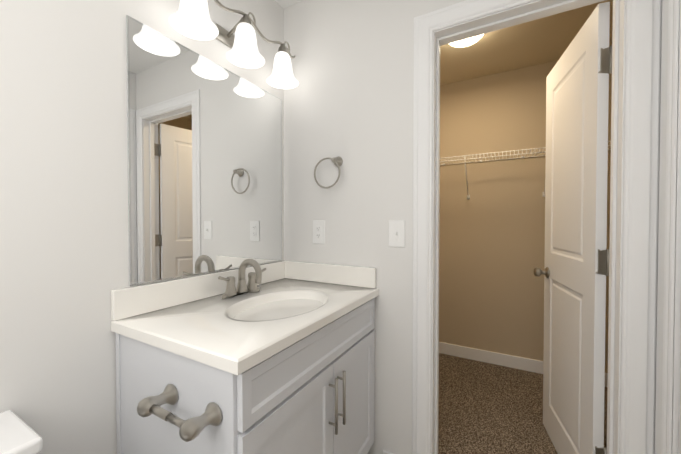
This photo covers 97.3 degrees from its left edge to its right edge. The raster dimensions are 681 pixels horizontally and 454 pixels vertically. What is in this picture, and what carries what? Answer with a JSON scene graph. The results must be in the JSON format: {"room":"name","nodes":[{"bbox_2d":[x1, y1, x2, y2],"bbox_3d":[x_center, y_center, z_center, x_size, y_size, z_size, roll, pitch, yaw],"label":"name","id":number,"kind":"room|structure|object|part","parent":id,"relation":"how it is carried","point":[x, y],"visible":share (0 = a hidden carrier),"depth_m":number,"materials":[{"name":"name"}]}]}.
{"room":"bathroom","nodes":[
{"label":"bathroom","id":0,"kind":"room"},
{"bbox_2d":[0,0,283,453],"bbox_3d":[-1.025,-0.030,0.625,0.126,2.440,2.780,0,1,29],"label":"wall","id":1,"kind":"structure","parent":0,"point":[64,247],"depth_m":0.97,"materials":[{"name":"white paint"}]},
{"bbox_2d":[127,15,281,285],"bbox_3d":[-0.533,-0.265,1.379,0.001,0.927,0.802,0,1,29],"label":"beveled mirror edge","id":2,"kind":"object","parent":1,"relation":"attached to","point":[128,17],"visible":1,"depth_m":1.05,"materials":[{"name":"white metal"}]},
{"bbox_2d":[169,0,298,88],"bbox_3d":[-0.438,-0.860,1.339,0.207,0.228,0.758,0,1,29],"label":"sconce","id":3,"kind":"object","parent":1,"relation":"attached to","point":[190,19],"visible":1,"depth_m":1.31,"materials":[{"name":"white glass"}]},
{"bbox_3d":[-0.541,-0.815,1.111,0.166,0.145,0.166,0,1,29],"label":"lamp shade","id":4,"kind":"part","parent":3,"relation":"part of","materials":[{"name":"white glass"}]},
{"bbox_3d":[-0.420,-0.819,1.330,0.166,0.145,0.166,0,1,29],"label":"lamp shade","id":5,"kind":"part","parent":3,"relation":"part of","materials":[{"name":"white glass"}]},
{"bbox_3d":[-0.299,-0.822,1.548,0.166,0.145,0.166,0,1,29],"label":"lamp shade","id":6,"kind":"part","parent":3,"relation":"part of","materials":[{"name":"white glass"}]},
{"bbox_2d":[275,0,612,84],"bbox_3d":[0.353,-1.301,0.705,2.440,0.100,4.290,0,1,29],"label":"ceiling","id":7,"kind":"structure","parent":0,"point":[547,39],"depth_m":2.13,"materials":[{"name":"beige paint"}]},
{"bbox_2d":[449,34,483,46],"bbox_3d":[0.806,-1.233,1.936,0.260,0.074,0.260,0,1,29],"label":"closet ceiling light","id":8,"kind":"object","parent":7,"relation":"attached to","point":[467,42],"visible":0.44,"depth_m":1.95,"materials":[{"name":"white glass"}]},
{"bbox_2d":[284,0,661,453],"bbox_3d":[0.699,-0.039,1.225,2.320,2.440,0.060,0,1,29],"label":"wall","id":9,"kind":"structure","parent":0,"point":[348,99],"depth_m":1.50,"materials":[{"name":"white paint"}]},
{"bbox_2d":[313,220,324,243],"bbox_3d":[-0.119,0.028,1.640,0.080,0.128,0.008,0,1,29],"label":"duplex electrical outlet","id":10,"kind":"object","parent":9,"relation":"attached to","point":[318,231],"visible":1,"depth_m":1.64,"materials":[{"name":"white plastic"}]},
{"bbox_2d":[314,156,342,187],"bbox_3d":[-0.063,-0.286,1.575,0.161,0.170,0.057,0,1,29],"label":"towel ring","id":11,"kind":"object","parent":9,"relation":"attached to","point":[337,161],"visible":1,"depth_m":1.56,"materials":[{"name":"silver metal"}]},
{"bbox_2d":[389,220,404,246],"bbox_3d":[0.265,0.032,1.421,0.080,0.128,0.017,0,1,29],"label":"switch plate","id":12,"kind":"object","parent":9,"relation":"attached to","point":[396,233],"visible":1,"depth_m":1.42,"materials":[{"name":"white plastic"}]},
{"bbox_2d":[412,0,678,453],"bbox_3d":[0.496,0.119,0.825,0.825,2.135,1.079,0,1,29],"label":"door frame","id":13,"kind":"structure","parent":9,"relation":"attached to","point":[640,208],"depth_m":1.03,"materials":[{"name":"white wood"}]},
{"bbox_2d":[534,2,611,453],"bbox_3d":[1.110,0.150,1.453,0.171,2.030,0.631,0,1,19],"label":"closet door","id":14,"kind":"structure","parent":13,"relation":"attached to","point":[575,271],"depth_m":1.33,"materials":[{"name":"white wood"}]},
{"bbox_2d":[438,353,607,453],"bbox_3d":[1.027,1.217,1.960,2.440,0.104,1.510,0,1,29],"label":"floor","id":15,"kind":"structure","parent":0,"point":[486,408],"depth_m":1.90,"materials":[{"name":"brown carpet"}]},
{"bbox_2d":[439,60,611,372],"bbox_3d":[1.416,-0.059,2.519,2.320,2.440,0.120,0,1,29],"label":"wall","id":16,"kind":"structure","parent":0,"point":[491,253],"depth_m":2.51,"materials":[{"name":"beige paint"}]},
{"bbox_2d":[439,342,607,386],"bbox_3d":[1.330,1.106,2.506,2.199,0.101,0.018,0,1,29],"label":"baseboard","id":17,"kind":"structure","parent":16,"relation":"attached to","point":[521,363],"depth_m":2.51,"materials":[{"name":"white wood"}]},
{"bbox_2d":[440,140,610,198],"bbox_3d":[1.260,-0.402,2.355,2.163,0.331,0.311,0,1,29],"label":"shelf","id":18,"kind":"object","parent":16,"relation":"attached to","point":[495,156],"visible":0.29,"depth_m":2.34,"materials":[{"name":"white metal"}]},
{"bbox_3d":[-0.280,1.246,0.232,1.830,0.100,2.780,0,1,29],"label":"floor","id":19,"kind":"structure","parent":0,"visible":0},
{"bbox_2d":[0,410,42,453],"bbox_3d":[-0.682,0.837,0.432,0.674,0.712,0.456,0,1,29],"label":"toilet","id":20,"kind":"object","parent":19,"relation":"on","point":[18,435],"visible":1,"depth_m":0.68,"materials":[{"name":"white ceramic"}]},
{"bbox_2d":[111,259,378,453],"bbox_3d":[-0.294,0.661,1.200,0.614,1.040,0.962,0,1,29],"label":"bathroom vanity","id":21,"kind":"object","parent":19,"relation":"on","point":[255,357],"visible":1,"depth_m":0.97,"materials":[{"name":"white paint"}]},
{"bbox_2d":[218,259,265,298],"bbox_3d":[-0.405,0.221,1.321,0.148,0.164,0.271,0,1,29],"label":"faucet","id":22,"kind":"object","parent":21,"relation":"on","point":[243,290],"depth_m":1.32,"materials":[{"name":"silver metal"}]},
{"bbox_3d":[0.453,-0.017,-0.228,0.120,2.440,2.720,0,1,29],"label":"wall","id":23,"kind":"structure","parent":0,"visible":0},
{"bbox_2d":[671,0,680,453],"bbox_3d":[0.878,0.160,0.540,0.118,2.063,0.806,0,1,29],"label":"trim","id":24,"kind":"structure","parent":23,"relation":"attached to","point":[676,354],"depth_m":0.90,"materials":[{"name":"white wood"}]},
{"bbox_2d":[678,316,680,453],"bbox_3d":[0.850,0.164,0.554,0.171,2.030,0.763,0,1,29],"label":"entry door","id":25,"kind":"structure","parent":23,"relation":"in","point":[679,440],"depth_m":0.90,"materials":[{"name":"white wood"}]}
]}

